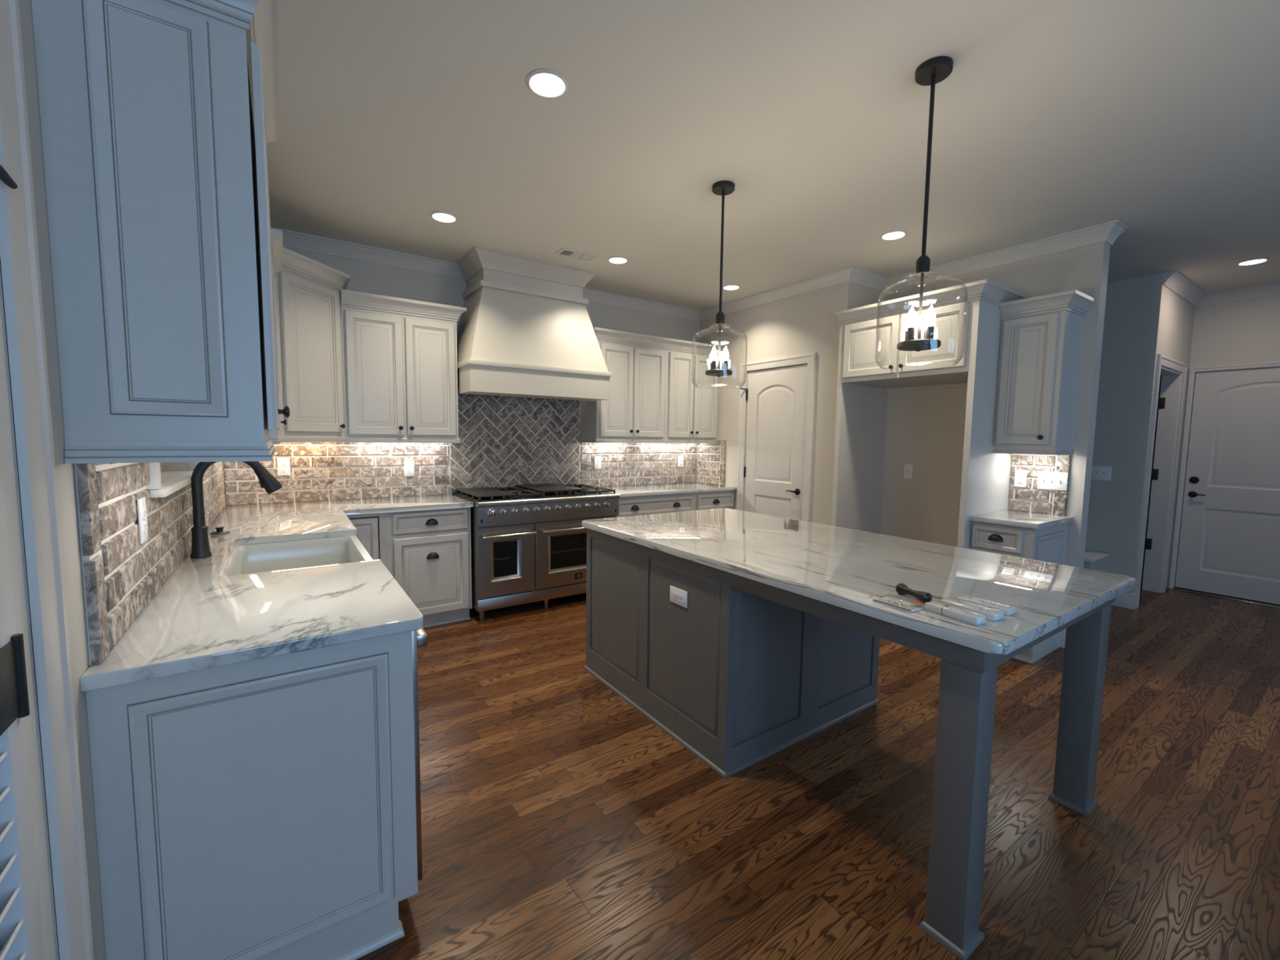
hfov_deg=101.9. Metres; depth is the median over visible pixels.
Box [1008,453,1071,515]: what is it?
backsplash
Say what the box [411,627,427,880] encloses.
dishwasher
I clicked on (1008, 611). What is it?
box
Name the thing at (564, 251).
ceiling vent
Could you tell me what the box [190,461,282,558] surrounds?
kitchen faucet
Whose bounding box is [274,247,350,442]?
upper cabinet
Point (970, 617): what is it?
box
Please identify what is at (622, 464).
backsplash
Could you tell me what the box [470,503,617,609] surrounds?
oven
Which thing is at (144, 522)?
receptacle
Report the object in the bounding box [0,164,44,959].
door
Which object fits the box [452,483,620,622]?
range
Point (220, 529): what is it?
switch
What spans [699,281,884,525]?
wall
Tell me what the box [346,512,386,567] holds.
base cabinet
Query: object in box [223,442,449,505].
backsplash
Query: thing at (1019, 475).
receptacle
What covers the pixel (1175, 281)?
trim
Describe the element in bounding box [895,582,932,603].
cabinet pull
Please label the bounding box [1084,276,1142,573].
wall
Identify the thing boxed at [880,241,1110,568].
wall
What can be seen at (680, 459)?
wall outlet
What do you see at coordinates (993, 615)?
box
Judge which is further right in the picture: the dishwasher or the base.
the dishwasher
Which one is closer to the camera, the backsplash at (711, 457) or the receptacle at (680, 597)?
the receptacle at (680, 597)
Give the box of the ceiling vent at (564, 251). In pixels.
[555,247,598,262]
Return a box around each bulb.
[705,346,732,377]
[897,304,941,351]
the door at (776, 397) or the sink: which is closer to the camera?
the sink
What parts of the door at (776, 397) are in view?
lever handle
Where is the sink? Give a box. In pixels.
[222,535,373,575]
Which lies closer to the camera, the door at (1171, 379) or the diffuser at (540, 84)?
the diffuser at (540, 84)
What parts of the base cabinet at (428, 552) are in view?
drawer, drawer, cup pull, cup pull, shoe molding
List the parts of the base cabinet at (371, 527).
cabinet door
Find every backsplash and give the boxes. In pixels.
[74,462,226,665]
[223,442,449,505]
[448,388,580,494]
[579,442,697,487]
[696,440,725,485]
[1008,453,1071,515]
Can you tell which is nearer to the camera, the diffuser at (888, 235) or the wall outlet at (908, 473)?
the diffuser at (888, 235)
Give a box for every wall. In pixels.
[0,0,188,959]
[222,246,699,504]
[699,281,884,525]
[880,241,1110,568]
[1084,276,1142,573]
[1116,272,1195,593]
[1141,295,1279,587]
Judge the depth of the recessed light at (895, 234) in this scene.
3.51 m
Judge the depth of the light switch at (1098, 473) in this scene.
4.58 m
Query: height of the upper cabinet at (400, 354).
1.035 m
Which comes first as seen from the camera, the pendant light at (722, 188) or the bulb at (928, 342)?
the bulb at (928, 342)
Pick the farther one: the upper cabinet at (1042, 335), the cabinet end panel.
the upper cabinet at (1042, 335)
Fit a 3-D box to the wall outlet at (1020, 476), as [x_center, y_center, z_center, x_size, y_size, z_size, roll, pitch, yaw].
[2.748,-0.011,3.754,0.009,0.124,0.075,-2,6,-34]
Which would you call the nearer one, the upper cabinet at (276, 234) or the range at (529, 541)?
the upper cabinet at (276, 234)
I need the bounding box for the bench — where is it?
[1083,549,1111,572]
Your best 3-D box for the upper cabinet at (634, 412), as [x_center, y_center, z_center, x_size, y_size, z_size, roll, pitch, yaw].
[-0.168,-0.877,5.056,0.852,1.027,0.386,-2,6,-34]
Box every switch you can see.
[209,526,229,534]
[1036,471,1067,490]
[1090,466,1111,480]
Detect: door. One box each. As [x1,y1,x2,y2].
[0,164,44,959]
[740,364,807,520]
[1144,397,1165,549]
[1173,367,1279,608]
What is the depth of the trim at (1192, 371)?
4.99 m
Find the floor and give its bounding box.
[355,582,1279,959]
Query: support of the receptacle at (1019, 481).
attached to the wall outlet at (1020, 476)
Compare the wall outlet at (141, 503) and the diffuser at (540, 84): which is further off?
the diffuser at (540, 84)
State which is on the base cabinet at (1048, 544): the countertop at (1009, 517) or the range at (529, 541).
the countertop at (1009, 517)
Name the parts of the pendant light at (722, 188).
stem, lamp shade, rod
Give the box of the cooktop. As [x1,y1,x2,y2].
[452,483,615,503]
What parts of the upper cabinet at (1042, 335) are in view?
cabinet door, light rail, knob, crown molding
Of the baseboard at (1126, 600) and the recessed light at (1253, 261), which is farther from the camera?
the baseboard at (1126, 600)
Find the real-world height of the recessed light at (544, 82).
0.008 m
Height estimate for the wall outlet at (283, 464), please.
0.124 m
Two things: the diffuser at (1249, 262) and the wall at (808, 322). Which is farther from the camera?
the wall at (808, 322)
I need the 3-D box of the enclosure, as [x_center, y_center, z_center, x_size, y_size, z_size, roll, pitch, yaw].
[2.156,-0.103,4.010,0.730,2.430,1.084,-2,6,-34]
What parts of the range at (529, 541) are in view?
leg, knob, knob, knob, knob, kick plate, knob, leg, control panel, knob, knob, knob, knob, knob, knob, knob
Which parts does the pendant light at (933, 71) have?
stem, lamp shade, rod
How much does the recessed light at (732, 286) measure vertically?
0.008 m
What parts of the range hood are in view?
crown molding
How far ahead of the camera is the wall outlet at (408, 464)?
4.17 m
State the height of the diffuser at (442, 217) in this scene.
0.004 m
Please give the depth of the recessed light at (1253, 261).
3.93 m
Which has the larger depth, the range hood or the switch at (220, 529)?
the range hood
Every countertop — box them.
[80,493,473,691]
[581,507,1135,654]
[594,482,737,497]
[969,510,1073,528]
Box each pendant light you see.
[691,180,747,389]
[875,56,968,370]
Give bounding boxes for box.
[924,600,986,625]
[940,596,1004,621]
[955,594,1016,615]
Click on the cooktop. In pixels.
(523, 491)
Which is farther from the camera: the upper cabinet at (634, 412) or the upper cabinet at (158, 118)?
the upper cabinet at (634, 412)
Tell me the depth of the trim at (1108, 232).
4.32 m
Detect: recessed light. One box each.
[430,211,457,222]
[525,68,568,97]
[607,256,628,263]
[722,284,740,290]
[880,230,907,239]
[1235,257,1270,266]
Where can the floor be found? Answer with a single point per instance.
(559, 821)
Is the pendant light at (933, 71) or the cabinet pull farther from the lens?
the pendant light at (933, 71)
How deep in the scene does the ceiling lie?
2.36 m
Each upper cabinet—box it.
[31,0,289,463]
[269,227,286,444]
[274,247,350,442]
[340,288,466,443]
[579,327,670,443]
[665,337,723,443]
[991,289,1096,454]
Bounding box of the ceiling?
[266,0,1279,310]
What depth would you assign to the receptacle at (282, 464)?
3.70 m
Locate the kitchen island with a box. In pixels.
[583,528,1115,959]
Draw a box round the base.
[190,511,212,558]
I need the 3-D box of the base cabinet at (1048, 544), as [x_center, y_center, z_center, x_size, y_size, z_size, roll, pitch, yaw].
[2.569,0.716,3.553,0.622,0.882,0.374,-2,6,-34]
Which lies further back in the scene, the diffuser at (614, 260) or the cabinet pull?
the diffuser at (614, 260)
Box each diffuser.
[432,213,455,222]
[529,73,564,96]
[608,257,626,263]
[724,285,738,289]
[882,231,904,239]
[1239,259,1266,265]
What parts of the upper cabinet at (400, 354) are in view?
cabinet door, light rail, crown molding, cabinet door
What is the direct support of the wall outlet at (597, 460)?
attached to the backsplash at (622, 464)
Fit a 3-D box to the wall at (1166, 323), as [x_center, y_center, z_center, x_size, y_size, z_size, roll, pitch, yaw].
[4.421,-0.361,5.255,1.350,2.800,1.310,-2,6,-34]
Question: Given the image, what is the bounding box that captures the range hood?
[457,246,612,400]
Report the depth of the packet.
1.57 m
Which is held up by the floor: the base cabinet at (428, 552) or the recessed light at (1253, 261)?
the base cabinet at (428, 552)
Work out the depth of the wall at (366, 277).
4.22 m
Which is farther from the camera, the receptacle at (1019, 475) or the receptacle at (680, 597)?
the receptacle at (1019, 475)
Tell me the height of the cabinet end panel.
0.882 m
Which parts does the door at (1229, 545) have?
lever handle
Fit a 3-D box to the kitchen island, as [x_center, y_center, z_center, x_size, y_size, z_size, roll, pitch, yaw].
[0.753,0.772,2.586,1.172,0.882,2.155,-2,6,-34]
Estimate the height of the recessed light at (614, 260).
0.008 m
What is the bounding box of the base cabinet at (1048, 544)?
[970,520,1067,663]
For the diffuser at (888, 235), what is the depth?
3.51 m
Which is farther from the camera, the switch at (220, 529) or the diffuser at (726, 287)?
the diffuser at (726, 287)
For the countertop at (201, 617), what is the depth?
1.51 m
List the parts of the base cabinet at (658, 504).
cup pull, cup pull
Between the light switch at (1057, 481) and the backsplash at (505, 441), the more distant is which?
the backsplash at (505, 441)
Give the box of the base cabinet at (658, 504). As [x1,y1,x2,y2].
[615,492,694,517]
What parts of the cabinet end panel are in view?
shoe molding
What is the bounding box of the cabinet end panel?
[85,631,417,959]
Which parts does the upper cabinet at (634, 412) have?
cabinet door, light rail, crown molding, cabinet door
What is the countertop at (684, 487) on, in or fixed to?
on the base cabinet at (658, 504)
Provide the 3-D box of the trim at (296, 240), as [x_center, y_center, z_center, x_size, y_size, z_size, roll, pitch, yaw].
[-0.213,-1.438,1.067,1.665,0.092,6.807,-2,6,-34]
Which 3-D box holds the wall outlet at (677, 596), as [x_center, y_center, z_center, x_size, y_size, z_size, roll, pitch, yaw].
[0.176,0.536,2.390,0.009,0.075,0.124,-2,6,-34]
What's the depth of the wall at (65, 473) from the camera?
1.01 m
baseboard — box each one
[1059,628,1066,648]
[1111,591,1137,609]
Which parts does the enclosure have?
panel, cabinet door, crown molding, cabinet door, panel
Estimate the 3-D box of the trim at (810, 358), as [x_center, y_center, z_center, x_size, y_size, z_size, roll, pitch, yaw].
[1.266,-0.067,4.997,0.024,2.172,0.905,-2,6,-34]
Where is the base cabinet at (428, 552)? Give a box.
[385,506,471,627]
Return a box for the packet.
[872,594,924,612]
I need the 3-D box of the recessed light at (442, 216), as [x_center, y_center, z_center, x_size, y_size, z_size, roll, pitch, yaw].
[-1.252,-1.677,3.320,0.168,0.008,0.168,-2,6,-34]
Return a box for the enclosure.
[831,279,1030,549]
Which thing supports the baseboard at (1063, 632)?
attached to the wall at (925, 428)
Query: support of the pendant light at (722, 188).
hanging from the ceiling
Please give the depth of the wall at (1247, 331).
4.72 m
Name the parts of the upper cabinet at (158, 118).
panel, light rail, crown molding, cabinet door, cabinet door, knob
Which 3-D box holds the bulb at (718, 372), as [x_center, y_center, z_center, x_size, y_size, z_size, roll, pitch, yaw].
[0.448,-0.668,2.944,0.152,0.170,0.152,-2,6,-34]
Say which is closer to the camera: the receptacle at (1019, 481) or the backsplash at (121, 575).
the backsplash at (121, 575)
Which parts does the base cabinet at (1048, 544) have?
cup pull, drawer, molding, panel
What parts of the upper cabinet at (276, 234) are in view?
light rail, crown molding, cabinet door, knob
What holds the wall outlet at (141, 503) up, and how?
attached to the backsplash at (121, 575)
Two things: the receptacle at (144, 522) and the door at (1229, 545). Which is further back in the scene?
the door at (1229, 545)
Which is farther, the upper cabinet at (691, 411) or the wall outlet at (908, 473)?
the upper cabinet at (691, 411)
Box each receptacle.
[142,507,146,518]
[142,520,147,532]
[280,462,286,466]
[280,467,286,471]
[672,591,677,599]
[677,594,683,601]
[1017,473,1023,477]
[1017,479,1022,483]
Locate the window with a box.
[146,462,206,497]
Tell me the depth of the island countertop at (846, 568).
2.01 m
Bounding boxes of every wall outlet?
[137,497,147,543]
[276,457,290,475]
[404,460,413,475]
[594,456,601,468]
[670,585,687,608]
[677,455,683,466]
[903,463,913,479]
[1013,469,1026,487]
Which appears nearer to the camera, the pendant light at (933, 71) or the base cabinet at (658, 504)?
the pendant light at (933, 71)
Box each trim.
[0,0,93,959]
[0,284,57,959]
[270,226,463,279]
[582,219,1128,321]
[736,352,816,522]
[1135,353,1186,608]
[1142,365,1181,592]
[1162,270,1279,306]
[1168,361,1279,588]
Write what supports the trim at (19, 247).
attached to the wall at (65, 473)
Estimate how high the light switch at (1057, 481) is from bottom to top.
0.124 m
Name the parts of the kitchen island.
panel, frame, panel, shoe molding, panel, frame, panel, apron rail, leg, apron rail, leg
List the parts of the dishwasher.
panel, handle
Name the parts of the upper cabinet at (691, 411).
cabinet door, light rail, crown molding, cabinet door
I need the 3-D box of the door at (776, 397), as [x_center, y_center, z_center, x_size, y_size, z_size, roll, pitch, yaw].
[1.253,-0.029,5.022,0.098,2.070,0.772,-2,6,-34]
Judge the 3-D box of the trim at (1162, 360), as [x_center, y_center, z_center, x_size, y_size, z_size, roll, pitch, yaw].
[4.662,0.015,4.644,0.940,2.154,0.024,-2,6,-34]

